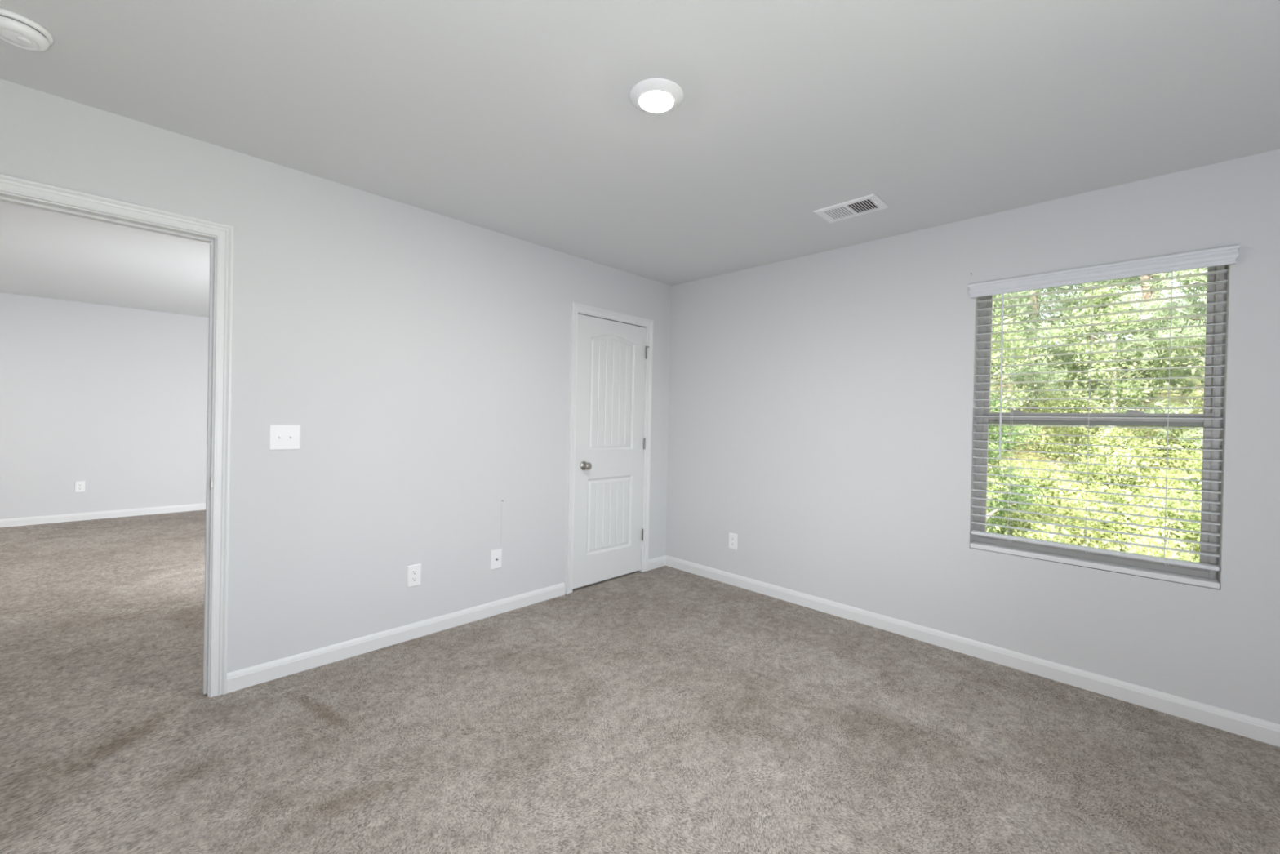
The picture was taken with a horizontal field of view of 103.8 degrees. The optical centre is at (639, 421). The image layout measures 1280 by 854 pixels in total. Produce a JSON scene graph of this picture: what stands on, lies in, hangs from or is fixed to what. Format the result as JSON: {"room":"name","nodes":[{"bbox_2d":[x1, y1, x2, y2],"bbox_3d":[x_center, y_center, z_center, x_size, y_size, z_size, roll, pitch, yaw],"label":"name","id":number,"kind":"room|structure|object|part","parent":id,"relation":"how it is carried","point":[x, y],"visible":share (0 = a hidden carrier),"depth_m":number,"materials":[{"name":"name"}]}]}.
{"room":"empty bedroom","nodes":[
{"label":"empty bedroom","id":0,"kind":"room"},
{"bbox_2d":[0,292,208,519],"bbox_3d":[-5.923,-0.083,6.040,0.120,2.490,6.320,2,1,45],"label":"wall","id":1,"kind":"structure","parent":0,"point":[113,399],"depth_m":5.71,"materials":[{"name":"white paint"}]},
{"bbox_2d":[75,480,84,492],"bbox_3d":[-6.268,0.728,5.620,0.008,0.122,0.076,2,1,45],"label":"wall outlet","id":2,"kind":"object","parent":1,"relation":"attached to","point":[79,486],"visible":1,"depth_m":5.62,"materials":[{"name":"white plastic"}]},
{"bbox_2d":[0,502,205,527],"bbox_3d":[-5.857,1.071,6.043,0.014,0.086,6.200,2,1,45],"label":"baseboard","id":3,"kind":"structure","parent":1,"relation":"attached to","point":[15,522],"depth_m":5.72,"materials":[{"name":"white paint"}]},
{"bbox_2d":[0,79,671,672],"bbox_3d":[-2.012,0.026,2.184,0.120,2.490,6.320,2,1,45],"label":"wall","id":4,"kind":"structure","parent":0,"point":[420,357],"depth_m":2.67,"materials":[{"name":"white paint"}]},
{"bbox_2d":[0,173,234,697],"bbox_3d":[-2.226,0.169,1.971,0.159,2.098,0.947,2,1,45],"label":"door frame","id":5,"kind":"structure","parent":4,"relation":"in","point":[14,190],"depth_m":2.23,"materials":[{"name":"white paint"}]},
{"bbox_3d":[-1.907,0.276,2.234,0.042,0.058,0.008,2,1,45],"label":"strike plate","id":6,"kind":"part","parent":5,"relation":"part of","materials":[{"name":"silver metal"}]},
{"bbox_2d":[268,424,300,449],"bbox_3d":[-1.699,0.075,2.405,0.017,0.120,0.124,2,1,45],"label":"light switch","id":7,"kind":"object","parent":4,"relation":"attached to","point":[282,437],"visible":1,"depth_m":2.41,"materials":[{"name":"white plastic"}]},
{"bbox_2d":[406,563,421,587],"bbox_3d":[-1.284,0.875,2.855,0.008,0.122,0.076,2,1,45],"label":"wall outlet","id":8,"kind":"object","parent":4,"relation":"attached to","point":[414,571],"visible":1,"depth_m":2.85,"materials":[{"name":"white plastic"}]},
{"bbox_2d":[411,576,417,582],"bbox_3d":[-1.282,0.895,2.854,0.003,0.028,0.034,2,1,45],"label":"socket","id":9,"kind":"object","parent":8,"relation":"attached to","point":[414,579],"depth_m":2.85,"materials":[{"name":"grey plastic"}]},
{"bbox_2d":[411,569,417,574],"bbox_3d":[-1.282,0.856,2.853,0.003,0.028,0.034,2,1,45],"label":"socket","id":10,"kind":"object","parent":8,"relation":"attached to","point":[413,571],"depth_m":2.85,"materials":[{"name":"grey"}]},
{"bbox_2d":[226,555,666,693],"bbox_3d":[-1.227,1.190,2.917,0.014,0.086,4.150,2,1,45],"label":"baseboard","id":11,"kind":"structure","parent":4,"relation":"attached to","point":[242,678],"depth_m":2.73,"materials":[{"name":"white paint"}]},
{"bbox_2d":[490,548,502,569],"bbox_3d":[-0.918,0.883,3.221,0.016,0.122,0.077,2,1,45],"label":"cable plate","id":12,"kind":"object","parent":4,"relation":"attached to","point":[496,554],"visible":1,"depth_m":3.22,"materials":[{"name":"white plastic"}]},
{"bbox_2d":[565,302,653,594],"bbox_3d":[-0.237,0.197,3.941,0.188,2.102,0.845,2,1,45],"label":"door","id":13,"kind":"structure","parent":4,"relation":"in","point":[611,352],"depth_m":3.90,"materials":[{"name":"white paint"}]},
{"bbox_3d":[-0.393,0.328,3.703,0.072,0.066,0.066,2,1,45],"label":"knob","id":14,"kind":"part","parent":13,"relation":"part of","materials":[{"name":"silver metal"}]},
{"bbox_2d":[0,509,1279,853],"bbox_3d":[-2.663,1.263,2.807,9.353,0.120,6.320,2,1,45],"label":"floor","id":15,"kind":"structure","parent":0,"point":[664,709],"depth_m":1.99,"materials":[{"name":"carpet"}]},
{"bbox_2d":[0,0,1279,317],"bbox_3d":[-2.559,-1.295,2.840,9.353,0.120,6.460,2,1,45],"label":"ceiling","id":16,"kind":"structure","parent":0,"point":[515,118],"depth_m":1.86,"materials":[{"name":"white paint"}]},
{"bbox_2d":[0,8,53,51],"bbox_3d":[-1.903,-1.186,1.534,0.144,0.052,0.144,2,1,45],"label":"smoke detector","id":17,"kind":"object","parent":16,"relation":"attached to","point":[16,29],"visible":1,"depth_m":1.52,"materials":[{"name":"white plastic"}]},
{"bbox_2d":[629,77,683,113],"bbox_3d":[0.059,-1.159,1.808,0.195,0.026,0.195,2,1,45],"label":"recessed light","id":18,"kind":"object","parent":16,"relation":"in","point":[655,95],"visible":1,"depth_m":1.78,"materials":[{"name":"white plastic"}]},
{"bbox_2d":[813,193,888,222],"bbox_3d":[1.142,-1.147,2.727,0.322,0.016,0.210,2,1,45],"label":"ceiling vent","id":19,"kind":"object","parent":16,"relation":"in","point":[868,203],"visible":1,"depth_m":2.71,"materials":[{"name":"white plastic"}]},
{"bbox_3d":[1.145,-1.149,2.725,0.248,0.010,0.150,2,1,45],"label":"louver panel","id":20,"kind":"part","parent":19,"relation":"part of","materials":[{"name":"white plastic"}]},
{"bbox_2d":[665,149,1279,724],"bbox_3d":[-0.369,0.042,5.099,9.353,2.490,0.140,2,1,45],"label":"wall","id":21,"kind":"structure","parent":0,"point":[822,411],"depth_m":2.92,"materials":[{"name":"white paint"}]},
{"bbox_2d":[728,532,737,550],"bbox_3d":[0.722,0.930,3.907,0.076,0.122,0.008,2,1,45],"label":"wall outlet","id":22,"kind":"object","parent":21,"relation":"attached to","point":[732,536],"visible":1,"depth_m":3.90,"materials":[{"name":"white plastic"}]},
{"bbox_2d":[665,555,1279,746],"bbox_3d":[1.508,1.247,3.124,3.620,0.086,0.014,2,1,45],"label":"baseboard","id":23,"kind":"structure","parent":21,"relation":"attached to","point":[1249,726],"depth_m":2.62,"materials":[{"name":"white paint"}]},
{"bbox_2d":[968,264,1227,590],"bbox_3d":[2.239,-0.018,2.534,0.924,1.470,0.151,2,1,45],"label":"window","id":24,"kind":"structure","parent":21,"relation":"in","point":[1201,577],"depth_m":2.37,"materials":[{"name":"grey plastic"}]},
{"bbox_3d":[2.210,0.701,2.524,0.919,0.025,0.111,2,1,45],"label":"sill","id":25,"kind":"part","parent":24,"relation":"part of","materials":[{"name":"white paint"}]},
{"bbox_3d":[2.258,0.319,2.563,0.876,0.726,0.020,2,1,45],"label":"sash","id":26,"kind":"part","parent":24,"relation":"part of","materials":[{"name":"grey plastic"}]},
{"bbox_3d":[2.288,-0.362,2.574,0.872,0.761,0.020,2,1,45],"label":"sash","id":27,"kind":"part","parent":24,"relation":"part of","materials":[{"name":"grey plastic"}]},
{"bbox_2d":[968,244,1239,570],"bbox_3d":[2.189,-0.052,2.487,0.978,1.406,0.090,2,1,45],"label":"window blind","id":28,"kind":"object","parent":24,"relation":"attached to","point":[1223,255],"visible":1,"depth_m":2.42,"materials":[{"name":"white plastic"}]},
{"bbox_3d":[2.003,-0.026,2.693,0.022,1.342,0.057,2,1,45],"label":"ladder cord","id":29,"kind":"part","parent":28,"relation":"part of","materials":[{"name":"white fabric"}]},
{"bbox_3d":[2.224,-0.019,2.475,0.022,1.342,0.057,2,1,45],"label":"ladder cord","id":30,"kind":"part","parent":28,"relation":"part of","materials":[{"name":"white fabric"}]},
{"bbox_3d":[2.190,0.628,2.502,0.914,0.017,0.052,2,1,45],"label":"rail","id":31,"kind":"part","parent":28,"relation":"part of","materials":[{"name":"white plastic"}]},
{"bbox_3d":[2.416,-0.014,2.286,0.022,1.342,0.057,2,1,45],"label":"ladder cord","id":32,"kind":"part","parent":28,"relation":"part of","materials":[{"name":"white fabric"}]},
{"label":"outside","id":33,"kind":"structure","parent":0,"visible":0},
{"bbox_2d":[986,343,1204,556],"bbox_3d":[11.669,0.065,15.975,44.000,8.952,32.250,2,1,45],"label":"ground","id":34,"kind":"structure","parent":33,"point":[1035,456],"depth_m":11.83,"materials":[{"name":"green plant"}]},
{"bbox_2d":[988,400,1025,453],"bbox_3d":[8.358,0.131,11.969,1.772,1.474,1.941,1,0,16],"label":"leafy shrub","id":35,"kind":"object","parent":34,"relation":"on","point":[1007,401],"visible":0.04,"depth_m":11.72,"materials":[{"name":"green plant"}]},
{"bbox_2d":[987,438,1031,488],"bbox_3d":[7.134,0.996,10.958,2.108,1.412,1.977,1,0,-34],"label":"leafy shrub","id":36,"kind":"object","parent":34,"relation":"on","point":[1009,452],"visible":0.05,"depth_m":10.63,"materials":[{"name":"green plant"}]},
{"bbox_2d":[990,301,1044,410],"bbox_3d":[8.916,-4.302,15.028,4.758,9.092,5.478,1,0,11],"label":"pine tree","id":37,"kind":"object","parent":34,"relation":"on","point":[1023,301],"visible":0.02,"depth_m":13.58,"materials":[{"name":"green plant"}]},
{"bbox_2d":[986,393,1053,535],"bbox_3d":[5.607,1.333,8.243,2.016,3.597,1.863,1,0,15],"label":"bush","id":38,"kind":"object","parent":34,"relation":"on","point":[1020,498],"visible":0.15,"depth_m":7.91,"materials":[{"name":"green plant"}]},
{"bbox_2d":[988,294,1053,456],"bbox_3d":[7.056,-0.585,10.954,2.923,4.568,3.425,1,0,26],"label":"young tree","id":39,"kind":"object","parent":34,"relation":"on","point":[1006,328],"visible":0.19,"depth_m":10.12,"materials":[{"name":"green plant"}]},
{"bbox_2d":[986,471,1079,543],"bbox_3d":[6.579,1.740,8.990,1.983,1.654,1.980,1,0,-34],"label":"leafy shrub","id":40,"kind":"object","parent":34,"relation":"on","point":[1021,515],"visible":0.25,"depth_m":8.82,"materials":[{"name":"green plant"}]},
{"bbox_3d":[6.656,1.837,9.041,1.183,1.463,1.387,1,0,-31],"label":"stem","id":41,"kind":"part","parent":40,"relation":"part of","materials":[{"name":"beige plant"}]},
{"bbox_2d":[995,511,1087,546],"bbox_3d":[6.136,2.276,7.601,2.054,1.743,1.977,2,1,45],"label":"leafy shrub","id":42,"kind":"object","parent":34,"relation":"on","point":[1039,535],"visible":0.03,"depth_m":7.76,"materials":[{"name":"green plant"}]},
{"bbox_2d":[990,285,1102,412],"bbox_3d":[8.264,-3.088,12.325,4.688,7.526,4.228,1,0,33],"label":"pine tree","id":43,"kind":"object","parent":34,"relation":"on","point":[1037,377],"visible":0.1,"depth_m":11.43,"materials":[{"name":"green plant"}]},
{"bbox_2d":[996,286,1104,373],"bbox_3d":[11.123,-6.609,17.161,6.780,11.681,6.566,1,0,9],"label":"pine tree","id":44,"kind":"object","parent":34,"relation":"on","point":[1068,286],"visible":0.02,"depth_m":15.15,"materials":[{"name":"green plant"}]},
{"bbox_2d":[990,279,1119,412],"bbox_3d":[11.002,-4.937,14.241,5.131,9.981,5.776,2,0,41],"label":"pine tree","id":45,"kind":"object","parent":34,"relation":"on","point":[1062,357],"visible":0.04,"depth_m":13.11,"materials":[{"name":"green plant"}]},
{"bbox_2d":[986,450,1137,524],"bbox_3d":[8.139,1.308,9.927,2.421,1.473,2.129,2,1,45],"label":"leafy shrub","id":46,"kind":"object","parent":34,"relation":"on","point":[1039,482],"visible":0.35,"depth_m":9.79,"materials":[{"name":"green plant"}]},
{"bbox_3d":[8.041,1.448,9.953,1.588,1.166,1.400,2,1,45],"label":"stem","id":47,"kind":"part","parent":46,"relation":"part of","materials":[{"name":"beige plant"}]},
{"bbox_2d":[1002,284,1142,364],"bbox_3d":[15.175,-7.802,18.827,7.321,12.581,6.135,1,1,-42],"label":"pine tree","id":48,"kind":"object","parent":34,"relation":"on","point":[1073,285],"visible":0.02,"depth_m":18.70,"materials":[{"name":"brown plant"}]},
{"bbox_2d":[1019,391,1158,469],"bbox_3d":[9.483,0.185,10.885,2.445,1.783,2.417,2,1,45],"label":"leafy shrub","id":49,"kind":"object","parent":34,"relation":"on","point":[1074,430],"visible":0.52,"depth_m":10.84,"materials":[{"name":"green plant"}]},
{"bbox_3d":[9.501,0.304,10.863,1.703,1.558,1.620,2,1,45],"label":"stem","id":50,"kind":"part","parent":49,"relation":"part of","materials":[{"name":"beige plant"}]},
{"bbox_2d":[1040,478,1162,554],"bbox_3d":[7.720,1.741,8.377,1.783,1.513,1.918,1,0,-10],"label":"leafy shrub","id":51,"kind":"object","parent":34,"relation":"on","point":[1107,507],"visible":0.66,"depth_m":8.29,"materials":[{"name":"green plant"}]},
{"bbox_3d":[7.772,1.842,8.416,1.106,1.313,1.180,1,0,1],"label":"stem","id":52,"kind":"part","parent":51,"relation":"part of","materials":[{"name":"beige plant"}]},
{"bbox_2d":[998,271,1206,394],"bbox_3d":[13.355,-6.591,14.935,6.079,11.592,5.911,1,0,-9],"label":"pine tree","id":53,"kind":"object","parent":34,"relation":"on","point":[1133,278],"visible":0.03,"depth_m":14.44,"materials":[{"name":"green plant"}]},
{"bbox_2d":[1015,271,1205,377],"bbox_3d":[16.857,-7.490,16.753,6.645,12.500,6.704,1,0,-40],"label":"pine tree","id":54,"kind":"object","parent":34,"relation":"on","point":[1157,286],"visible":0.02,"depth_m":16.64,"materials":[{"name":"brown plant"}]},
{"bbox_2d":[1023,280,1204,442],"bbox_3d":[10.184,-1.087,10.632,3.211,3.914,2.809,1,0,-3],"label":"young tree","id":55,"kind":"object","parent":34,"relation":"on","point":[1104,309],"visible":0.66,"depth_m":10.44,"materials":[{"name":"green plant"}]},
{"bbox_2d":[1021,269,1206,412],"bbox_3d":[11.564,-4.301,11.773,5.443,8.687,4.405,1,0,33],"label":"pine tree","id":56,"kind":"object","parent":34,"relation":"on","point":[1147,295],"visible":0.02,"depth_m":11.54,"materials":[{"name":"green plant"}]},
{"bbox_2d":[1049,433,1196,516],"bbox_3d":[8.915,1.076,9.459,1.903,1.706,2.165,1,0,-30],"label":"leafy shrub","id":57,"kind":"object","parent":34,"relation":"on","point":[1099,477],"visible":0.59,"depth_m":9.35,"materials":[{"name":"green plant"}]},
{"bbox_3d":[9.018,1.191,9.369,1.275,1.483,1.361,1,0,-13],"label":"stem","id":58,"kind":"part","parent":57,"relation":"part of","materials":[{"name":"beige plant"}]},
{"bbox_2d":[1056,425,1190,484],"bbox_3d":[9.624,0.654,10.102,1.988,1.475,2.007,2,1,45],"label":"leafy shrub","id":59,"kind":"object","parent":34,"relation":"on","point":[1117,433],"visible":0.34,"depth_m":9.93,"materials":[{"name":"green plant"}]},
{"bbox_3d":[9.701,0.756,10.095,1.241,1.225,1.254,1,0,7],"label":"stem","id":60,"kind":"part","parent":59,"relation":"part of","materials":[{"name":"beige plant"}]},
{"bbox_2d":[1080,267,1207,451],"bbox_3d":[11.556,-3.041,9.499,4.693,7.813,4.233,2,1,45],"label":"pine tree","id":61,"kind":"object","parent":34,"relation":"on","point":[1181,322],"visible":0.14,"depth_m":9.79,"materials":[{"name":"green plant"}]},
{"bbox_2d":[1085,473,1201,562],"bbox_3d":[8.244,1.653,7.566,2.430,1.748,2.139,2,1,45],"label":"leafy shrub","id":62,"kind":"object","parent":34,"relation":"on","point":[1169,513],"visible":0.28,"depth_m":7.59,"materials":[{"name":"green plant"}]},
{"bbox_3d":[8.075,1.770,7.528,1.674,1.522,1.236,1,0,-14],"label":"stem","id":63,"kind":"part","parent":62,"relation":"part of","materials":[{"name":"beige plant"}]},
{"bbox_2d":[1094,512,1199,561],"bbox_3d":[7.331,2.197,7.167,1.988,1.901,1.766,1,0,26],"label":"leafy shrub","id":64,"kind":"object","parent":34,"relation":"on","point":[1139,549],"visible":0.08,"depth_m":6.98,"materials":[{"name":"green plant"}]},
{"bbox_3d":[7.354,2.323,7.200,1.246,1.660,1.120,1,0,27],"label":"stem","id":65,"kind":"part","parent":64,"relation":"part of","materials":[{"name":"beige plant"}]},
{"bbox_2d":[1115,440,1202,523],"bbox_3d":[9.329,1.111,8.195,2.150,1.562,2.169,1,0,16],"label":"leafy shrub","id":66,"kind":"object","parent":34,"relation":"on","point":[1188,483],"visible":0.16,"depth_m":8.46,"materials":[{"name":"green plant"}]},
{"bbox_2d":[1127,398,1203,474],"bbox_3d":[10.576,0.374,9.540,1.758,1.653,2.159,2,1,45],"label":"leafy shrub","id":67,"kind":"object","parent":34,"relation":"on","point":[1172,443],"visible":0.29,"depth_m":9.59,"materials":[{"name":"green plant"}]},
{"bbox_3d":[10.703,0.465,9.441,1.196,1.441,1.240,1,0,-16],"label":"stem","id":68,"kind":"part","parent":67,"relation":"part of","materials":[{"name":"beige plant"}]},
{"bbox_2d":[1127,274,1206,362],"bbox_3d":[15.679,-6.413,13.200,5.602,11.548,5.949,1,0,32],"label":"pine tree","id":69,"kind":"object","parent":34,"relation":"on","point":[1202,309],"visible":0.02,"depth_m":12.67,"materials":[{"name":"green plant"}]},
{"bbox_2d":[1160,269,1205,379],"bbox_3d":[13.670,-4.723,10.311,5.303,9.484,4.706,1,0,-21],"label":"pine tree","id":70,"kind":"object","parent":34,"relation":"on","point":[1184,360],"visible":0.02,"depth_m":11.54,"materials":[{"name":"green plant"}]},
{"bbox_2d":[1171,331,1204,411],"bbox_3d":[11.172,-0.792,8.416,3.654,4.822,3.046,1,0,21],"label":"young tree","id":71,"kind":"object","parent":34,"relation":"on","point":[1193,371],"visible":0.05,"depth_m":9.23,"materials":[{"name":"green plant"}]}
]}

